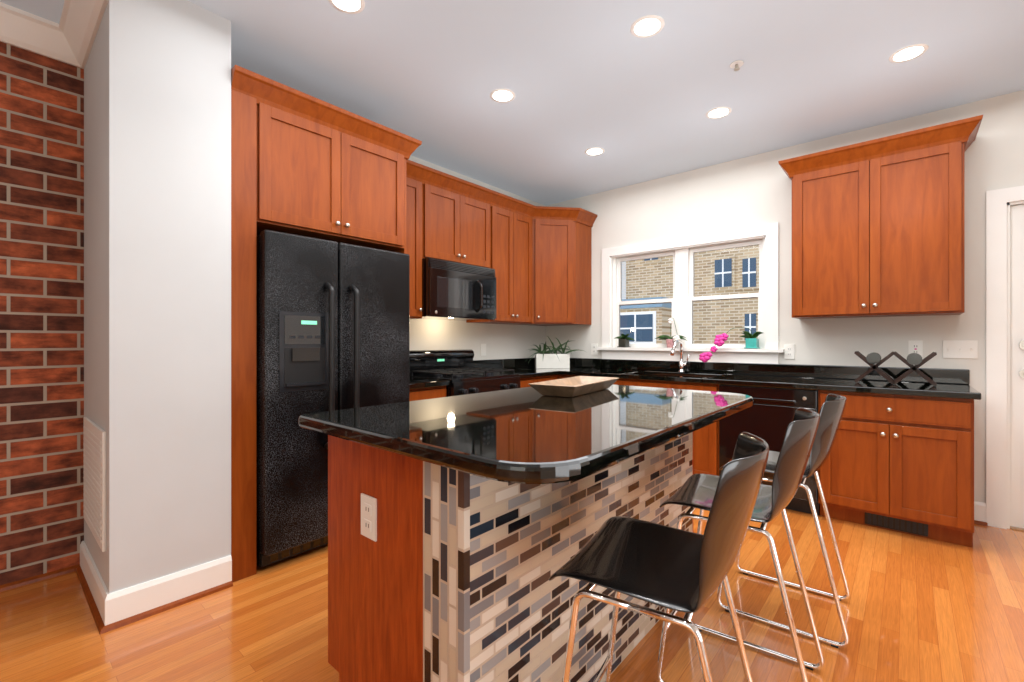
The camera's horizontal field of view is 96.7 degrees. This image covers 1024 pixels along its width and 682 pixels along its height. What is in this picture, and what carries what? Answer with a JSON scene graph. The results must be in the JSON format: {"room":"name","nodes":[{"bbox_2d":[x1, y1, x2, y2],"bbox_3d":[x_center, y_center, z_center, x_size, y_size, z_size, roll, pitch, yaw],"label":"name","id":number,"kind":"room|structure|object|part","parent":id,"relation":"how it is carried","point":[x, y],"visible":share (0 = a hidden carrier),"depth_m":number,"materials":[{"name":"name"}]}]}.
{"room":"kitchen","nodes":[
{"label":"kitchen","id":0,"kind":"room"},
{"bbox_2d":[0,42,83,584],"bbox_3d":[-3.718,-0.189,0.951,0.350,2.750,4.100,0,0,41],"label":"brick wall","id":1,"kind":"structure","parent":0,"point":[41,306],"depth_m":2.26,"materials":[{"name":"red brick"}]},
{"bbox_2d":[0,566,71,591],"bbox_3d":[-3.575,1.116,0.833,0.020,0.140,4.090,0,0,41],"label":"baseboard","id":2,"kind":"structure","parent":1,"relation":"attached to","point":[59,572],"depth_m":2.24,"materials":[{"name":"brown wood"}]},
{"bbox_2d":[0,0,107,68],"bbox_3d":[-3.296,-1.494,0.591,0.760,0.139,4.090,0,0,41],"label":"crown molding","id":3,"kind":"structure","parent":1,"relation":"attached to","point":[69,38],"depth_m":2.18,"materials":[{"name":"white wood"}]},
{"bbox_2d":[84,0,230,592],"bbox_3d":[-1.940,-0.189,2.420,1.110,2.750,0.450,0,0,41],"label":"wall","id":4,"kind":"structure","parent":0,"point":[157,241],"depth_m":2.04,"materials":[{"name":"paint"}]},
{"bbox_2d":[72,541,115,633],"bbox_3d":[-1.942,1.116,2.101,0.764,0.140,0.034,0,0,41],"label":"baseboard","id":5,"kind":"structure","parent":4,"relation":"attached to","point":[99,600],"depth_m":2.03,"materials":[{"name":"white wood"}]},
{"bbox_2d":[83,417,105,551],"bbox_3d":[-1.953,0.641,2.122,0.580,0.510,0.014,0,0,41],"label":"air vent","id":6,"kind":"object","parent":4,"relation":"in","point":[94,473],"visible":1,"depth_m":2.05,"materials":[{"name":"white metal"}]},
{"bbox_2d":[112,555,232,629],"bbox_3d":[-1.502,1.116,2.051,0.034,0.140,0.428,0,0,41],"label":"baseboard","id":7,"kind":"structure","parent":4,"relation":"attached to","point":[121,608],"depth_m":2.03,"materials":[{"name":"white wood"}]},
{"bbox_2d":[408,155,545,359],"bbox_3d":[-0.854,-0.189,4.059,0.300,2.750,3.450,0,0,41],"label":"wall","id":8,"kind":"structure","parent":0,"point":[505,341],"depth_m":4.44,"materials":[{"name":"paint"}]},
{"bbox_2d":[231,93,354,248],"bbox_3d":[-1.377,-0.924,2.726,0.653,0.620,0.516,0,0,41],"label":"upper cabinet","id":9,"kind":"object","parent":8,"relation":"attached to","point":[304,164],"depth_m":2.45,"materials":[{"name":"brown wood"}]},
{"bbox_2d":[343,133,410,252],"bbox_3d":[-1.115,-0.924,3.028,0.653,0.620,0.516,0,0,41],"label":"upper cabinet","id":10,"kind":"object","parent":8,"relation":"attached to","point":[382,171],"depth_m":2.88,"materials":[{"name":"brown wood"}]},
{"bbox_2d":[404,177,434,318],"bbox_3d":[-0.909,-0.704,3.511,0.330,1.060,0.450,0,0,41],"label":"upper cabinet","id":11,"kind":"object","parent":8,"relation":"attached to","point":[422,192],"depth_m":3.49,"materials":[{"name":"brown wood"}]},
{"bbox_2d":[435,185,466,263],"bbox_3d":[-0.664,-0.939,3.794,0.330,0.590,0.438,0,0,41],"label":"upper cabinet","id":12,"kind":"object","parent":8,"relation":"attached to","point":[450,205],"depth_m":3.74,"materials":[{"name":"brown wood"}]},
{"bbox_2d":[422,258,495,320],"bbox_3d":[-0.508,-0.414,3.872,0.464,0.451,0.752,0,0,41],"label":"microwave","id":13,"kind":"object","parent":12,"relation":"attached to","point":[454,291],"visible":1,"depth_m":3.70,"materials":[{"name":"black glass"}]},
{"bbox_2d":[467,193,494,268],"bbox_3d":[-0.453,-0.939,4.037,0.330,0.590,0.438,0,0,41],"label":"upper cabinet","id":14,"kind":"object","parent":8,"relation":"attached to","point":[480,213],"depth_m":4.00,"materials":[{"name":"brown wood"}]},
{"bbox_2d":[481,344,485,355],"bbox_3d":[-0.281,0.086,4.482,0.008,0.118,0.074,0,0,41],"label":"outlet","id":15,"kind":"object","parent":8,"relation":"attached to","point":[483,349],"visible":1,"depth_m":4.48,"materials":[{"name":"white plastic"}]},
{"bbox_2d":[466,205,510,323],"bbox_3d":[-0.213,-0.704,4.313,0.330,1.060,0.433,0,0,41],"label":"upper cabinet","id":16,"kind":"object","parent":8,"relation":"attached to","point":[502,214],"depth_m":4.23,"materials":[{"name":"brown wood"}]},
{"bbox_2d":[511,205,534,324],"bbox_3d":[0.012,-0.704,4.532,0.382,1.060,0.426,0,0,41],"label":"upper cabinet","id":17,"kind":"object","parent":8,"relation":"attached to","point":[522,222],"depth_m":4.44,"materials":[{"name":"brown wood"}]},
{"bbox_2d":[535,209,592,325],"bbox_3d":[0.385,-0.704,4.790,0.608,1.060,0.718,0,0,41],"label":"upper cabinet","id":18,"kind":"object","parent":8,"relation":"attached to","point":[563,243],"depth_m":4.60,"materials":[{"name":"brown wood"}]},
{"bbox_2d":[0,508,1023,681],"bbox_3d":[-0.571,1.236,0.800,5.300,0.100,8.300,0,0,41],"label":"floor","id":19,"kind":"structure","parent":0,"point":[917,608],"depth_m":1.90,"materials":[{"name":"brown wood"}]},
{"bbox_2d":[257,230,409,567],"bbox_3d":[-1.185,0.301,2.824,0.760,1.730,0.886,0,0,41],"label":"fridge","id":20,"kind":"object","parent":19,"relation":"on","point":[262,561],"depth_m":2.46,"materials":[{"name":"black metal"}]},
{"bbox_3d":[-1.035,0.136,2.475,0.078,0.927,0.421,0,0,41],"label":"fridge handle","id":21,"kind":"part","parent":20,"relation":"part of","materials":[{"name":"black metal"}]},
{"bbox_3d":[-0.978,0.264,2.644,0.072,1.655,0.886,0,0,41],"label":"fridge door","id":22,"kind":"part","parent":20,"relation":"part of","materials":[{"name":"black metal"}]},
{"bbox_2d":[410,386,445,400],"bbox_3d":[-0.824,0.756,3.388,0.620,0.860,0.376,0,0,41],"label":"base cabinet","id":23,"kind":"object","parent":19,"relation":"on","point":[432,392],"depth_m":3.19,"materials":[{"name":"brown wood"}]},
{"bbox_2d":[410,377,449,388],"bbox_3d":[-0.815,0.256,3.382,0.643,0.139,0.374,0,0,41],"label":"countertop","id":24,"kind":"structure","parent":23,"relation":"on","point":[415,383],"depth_m":3.21,"materials":[{"name":"black stone"}]},
{"bbox_2d":[410,349,519,396],"bbox_3d":[-0.405,0.622,3.782,0.702,1.088,0.752,0,0,41],"label":"range","id":25,"kind":"object","parent":19,"relation":"on","point":[459,372],"visible":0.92,"depth_m":3.74,"materials":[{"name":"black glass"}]},
{"bbox_2d":[328,432,692,681],"bbox_3d":[0.119,0.742,1.898,0.718,0.889,1.538,0,0,41],"label":"kitchen island","id":26,"kind":"object","parent":19,"relation":"on","point":[446,575],"visible":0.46,"depth_m":1.30,"materials":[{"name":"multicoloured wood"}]},
{"bbox_2d":[361,493,376,541],"bbox_3d":[-0.429,0.526,1.360,0.080,0.124,0.008,0,0,41],"label":"outlet","id":27,"kind":"object","parent":26,"relation":"attached to","point":[369,517],"visible":1,"depth_m":1.35,"materials":[{"name":"white plastic"}]},
{"bbox_2d":[299,384,753,483],"bbox_3d":[0.217,0.273,1.845,1.060,0.044,1.690,0,0,41],"label":"island countertop","id":28,"kind":"structure","parent":26,"relation":"on","point":[527,435],"depth_m":1.35,"materials":[{"name":"stone"}]},
{"bbox_2d":[529,376,618,396],"bbox_3d":[0.320,0.221,2.238,0.236,0.057,0.546,0,0,33],"label":"tray","id":29,"kind":"object","parent":28,"relation":"on","point":[572,386],"visible":1,"depth_m":2.13,"materials":[{"name":"wood"}]},
{"bbox_2d":[520,377,542,387],"bbox_3d":[-0.079,0.756,4.246,0.620,0.860,0.361,0,0,41],"label":"base cabinet","id":30,"kind":"object","parent":19,"relation":"on","point":[524,382],"depth_m":4.04,"materials":[{"name":"brown wood"}]},
{"bbox_2d":[473,358,561,378],"bbox_3d":[0.013,0.256,4.323,0.660,0.139,0.598,0,0,41],"label":"countertop","id":31,"kind":"structure","parent":30,"relation":"on","point":[521,366],"depth_m":4.57,"materials":[{"name":"black stone"}]},
{"bbox_2d":[543,375,558,380],"bbox_3d":[0.095,0.756,4.446,0.620,0.860,0.401,0,0,41],"label":"base cabinet","id":32,"kind":"object","parent":19,"relation":"on","point":[545,378],"depth_m":4.31,"materials":[{"name":"brown wood"}]},
{"bbox_2d":[559,375,618,384],"bbox_3d":[0.885,0.756,4.421,0.630,0.860,0.620,0,0,41],"label":"base cabinet","id":33,"kind":"object","parent":19,"relation":"on","point":[560,376],"depth_m":4.33,"materials":[{"name":"brown wood"}]},
{"bbox_2d":[562,576,752,681],"bbox_3d":[0.384,0.880,1.141,0.474,0.610,0.417,0,0,31],"label":"frame","id":34,"kind":"object","parent":19,"relation":"on","point":[616,602],"visible":0.62,"depth_m":1.06,"materials":[{"name":"silver metal"}]},
{"bbox_2d":[549,432,768,612],"bbox_3d":[0.383,0.411,1.141,0.455,0.347,0.416,0,0,31],"label":"seat","id":35,"kind":"object","parent":34,"relation":"on","point":[675,569],"visible":1,"depth_m":1.04,"materials":[{"name":"black"}]},
{"bbox_2d":[619,378,719,475],"bbox_3d":[1.388,0.756,3.984,0.982,0.860,0.620,0,0,41],"label":"base cabinet","id":36,"kind":"object","parent":19,"relation":"on","point":[705,439],"depth_m":3.52,"materials":[{"name":"brown wood"}]},
{"bbox_2d":[656,507,823,681],"bbox_3d":[0.805,0.880,1.595,0.474,0.610,0.417,0,0,35],"label":"frame","id":37,"kind":"object","parent":19,"relation":"on","point":[798,659],"visible":0.71,"depth_m":1.56,"materials":[{"name":"silver metal"}]},
{"bbox_2d":[659,408,819,522],"bbox_3d":[0.804,0.411,1.595,0.455,0.347,0.414,0,0,35],"label":"seat","id":38,"kind":"object","parent":37,"relation":"on","point":[773,500],"visible":0.85,"depth_m":1.42,"materials":[{"name":"black"}]},
{"bbox_2d":[719,384,819,514],"bbox_3d":[1.981,0.757,3.442,0.620,0.857,0.625,0,0,41],"label":"dishwasher","id":39,"kind":"object","parent":19,"relation":"on","point":[767,416],"visible":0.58,"depth_m":3.20,"materials":[{"name":"black metal"}]},
{"bbox_2d":[717,471,849,647],"bbox_3d":[1.220,0.880,2.042,0.474,0.610,0.417,0,0,37],"label":"frame","id":40,"kind":"object","parent":19,"relation":"on","point":[837,600],"visible":0.69,"depth_m":1.91,"materials":[{"name":"silver metal"}]},
{"bbox_2d":[719,394,846,477],"bbox_3d":[1.212,0.412,2.043,0.468,0.348,0.436,0,0,41],"label":"seat","id":41,"kind":"object","parent":40,"relation":"on","point":[832,409],"visible":0.62,"depth_m":1.84,"materials":[{"name":"black"}]},
{"bbox_2d":[818,390,973,547],"bbox_3d":[2.507,0.756,3.012,0.732,0.860,0.620,0,0,41],"label":"base cabinet","id":42,"kind":"object","parent":19,"relation":"on","point":[898,463],"depth_m":2.74,"materials":[{"name":"brown wood"}]},
{"bbox_2d":[562,358,980,399],"bbox_3d":[1.483,0.256,3.877,3.463,0.139,0.656,0,0,41],"label":"countertop","id":43,"kind":"structure","parent":42,"relation":"on","point":[952,383],"depth_m":3.46,"materials":[{"name":"black stone"}]},
{"bbox_2d":[528,337,585,367],"bbox_3d":[0.448,0.113,4.772,0.463,0.344,0.552,0,0,41],"label":"planter","id":44,"kind":"object","parent":43,"relation":"on","point":[544,358],"visible":1,"depth_m":4.74,"materials":[{"name":"white ceramic"}]},
{"bbox_2d":[670,339,689,371],"bbox_3d":[1.500,0.133,4.061,0.112,0.304,0.270,0,0,41],"label":"faucet","id":45,"kind":"object","parent":43,"relation":"on","point":[682,364],"visible":1,"depth_m":4.13,"materials":[{"name":"silver metal"}]},
{"bbox_2d":[854,351,936,385],"bbox_3d":[2.526,0.176,3.010,0.414,0.214,0.322,0,0,41],"label":"wine rack","id":46,"kind":"object","parent":43,"relation":"on","point":[914,361],"visible":1,"depth_m":2.95,"materials":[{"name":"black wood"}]},
{"bbox_2d":[0,0,1023,205],"bbox_3d":[-0.571,-1.614,0.800,5.300,0.100,8.300,0,0,41],"label":"ceiling","id":47,"kind":"structure","parent":0,"point":[578,78],"depth_m":2.64,"materials":[{"name":"paint"}]},
{"bbox_2d":[328,0,364,13],"bbox_3d":[-0.761,-1.560,2.091,0.164,0.005,0.164,0,0,41],"label":"recessed light","id":48,"kind":"object","parent":47,"relation":"in","point":[351,6],"visible":1,"depth_m":2.12,"materials":[{"name":"white"}]},
{"bbox_2d":[490,89,514,102],"bbox_3d":[-0.060,-1.560,2.899,0.164,0.005,0.164,0,0,41],"label":"recessed light","id":49,"kind":"object","parent":47,"relation":"in","point":[502,95],"visible":1,"depth_m":2.89,"materials":[{"name":"white"}]},
{"bbox_2d":[585,147,604,155],"bbox_3d":[0.681,-1.560,3.752,0.164,0.005,0.164,0,0,41],"label":"recessed light","id":50,"kind":"object","parent":47,"relation":"in","point":[594,151],"visible":1,"depth_m":3.75,"materials":[{"name":"white"}]},
{"bbox_2d":[630,15,664,37],"bbox_3d":[0.673,-1.560,2.263,0.164,0.005,0.164,0,0,41],"label":"recessed light","id":51,"kind":"object","parent":47,"relation":"in","point":[647,26],"visible":1,"depth_m":2.26,"materials":[{"name":"white"}]},
{"bbox_2d":[706,107,731,118],"bbox_3d":[1.414,-1.560,3.116,0.164,0.005,0.164,0,0,41],"label":"recessed light","id":52,"kind":"object","parent":47,"relation":"in","point":[717,112],"visible":1,"depth_m":3.11,"materials":[{"name":"white"}]},
{"bbox_2d":[730,60,743,70],"bbox_3d":[1.268,-1.547,2.567,0.070,0.032,0.070,0,0,41],"label":"sprinkler","id":53,"kind":"object","parent":47,"relation":"attached to","point":[737,64],"visible":1,"depth_m":2.56,"materials":[{"name":"silver metal"}]},
{"bbox_2d":[889,44,927,62],"bbox_3d":[2.154,-1.560,2.474,0.164,0.005,0.164,0,0,41],"label":"recessed light","id":54,"kind":"object","parent":47,"relation":"in","point":[909,53],"visible":1,"depth_m":2.47,"materials":[{"name":"white"}]},
{"bbox_2d":[546,90,1023,502],"bbox_3d":[2.157,-0.189,3.828,5.150,2.750,0.150,0,0,41],"label":"wall","id":55,"kind":"structure","parent":0,"point":[753,190],"depth_m":3.54,"materials":[{"name":"paint"}]},
{"bbox_2d":[591,344,597,354],"bbox_3d":[0.874,0.086,4.836,0.074,0.118,0.009,0,0,41],"label":"electrical outlet","id":56,"kind":"object","parent":55,"relation":"attached to","point":[594,350],"visible":0.98,"depth_m":4.83,"materials":[{"name":"white plastic"}]},
{"bbox_2d":[597,222,783,363],"bbox_3d":[1.585,-0.386,4.269,1.702,1.156,0.175,0,0,41],"label":"window","id":57,"kind":"structure","parent":55,"relation":"in","point":[769,353],"depth_m":4.23,"materials":[{"name":"white wood"}]},
{"bbox_2d":[614,333,634,346],"bbox_3d":[1.135,-0.006,4.585,0.152,0.139,0.183,0,0,-14],"label":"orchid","id":58,"kind":"object","parent":57,"relation":"on","point":[623,340],"visible":1,"depth_m":4.57,"materials":[{"name":"green plant"}]},
{"bbox_2d":[655,318,685,347],"bbox_3d":[1.501,-0.077,4.282,0.322,0.281,0.098,0,0,41],"label":"orchid","id":59,"kind":"object","parent":57,"relation":"on","point":[670,340],"visible":0.94,"depth_m":4.26,"materials":[{"name":"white plant"}]},
{"bbox_2d":[699,328,761,361],"bbox_3d":[1.873,0.035,3.876,0.477,0.299,0.238,0,0,41],"label":"orchid","id":60,"kind":"object","parent":57,"relation":"on","point":[752,341],"visible":1,"depth_m":3.86,"materials":[{"name":"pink plant"}]},
{"bbox_2d":[784,344,794,358],"bbox_3d":[2.229,0.086,3.659,0.074,0.118,0.009,0,0,41],"label":"electrical outlet","id":61,"kind":"object","parent":55,"relation":"attached to","point":[789,351],"visible":1,"depth_m":3.66,"materials":[{"name":"white plastic"}]},
{"bbox_2d":[787,151,882,318],"bbox_3d":[2.369,-0.704,3.324,0.515,1.060,0.330,0,0,41],"label":"upper cabinet","id":62,"kind":"object","parent":55,"relation":"attached to","point":[878,227],"depth_m":3.19,"materials":[{"name":"brown wood"}]},
{"bbox_2d":[909,341,922,357],"bbox_3d":[2.803,0.056,3.161,0.074,0.118,0.009,0,0,41],"label":"outlet","id":63,"kind":"object","parent":55,"relation":"attached to","point":[915,346],"visible":0.88,"depth_m":3.15,"materials":[{"name":"white plastic"}]},
{"bbox_2d":[883,135,966,316],"bbox_3d":[2.670,-0.704,3.063,0.515,1.060,0.330,0,0,41],"label":"upper cabinet","id":64,"kind":"object","parent":55,"relation":"attached to","point":[924,185],"depth_m":2.89,"materials":[{"name":"brown wood"}]},
{"bbox_2d":[943,341,977,358],"bbox_3d":[2.967,0.056,3.014,0.165,0.118,0.016,0,0,41],"label":"switch plate","id":65,"kind":"object","parent":55,"relation":"attached to","point":[961,349],"visible":1,"depth_m":3.01,"materials":[{"name":"white plastic"}]},
{"bbox_2d":[986,186,1023,528],"bbox_3d":[3.480,0.111,2.660,1.000,2.150,0.160,0,0,41],"label":"door frame","id":66,"kind":"structure","parent":55,"relation":"attached to","point":[999,202],"depth_m":2.89,"materials":[{"name":"white wood"}]},
{"bbox_2d":[1010,204,1023,527],"bbox_3d":[3.445,0.159,2.618,0.784,2.030,0.119,0,0,41],"label":"door","id":67,"kind":"structure","parent":55,"relation":"in","point":[1016,365],"depth_m":2.87,"materials":[{"name":"white paint"}]},
{"label":"outside","id":68,"kind":"structure","parent":0,"visible":0},
{"bbox_2d":[620,245,758,347],"bbox_3d":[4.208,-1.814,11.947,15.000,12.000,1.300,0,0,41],"label":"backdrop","id":69,"kind":"structure","parent":68,"point":[704,288],"depth_m":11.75,"materials":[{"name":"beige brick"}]}
]}

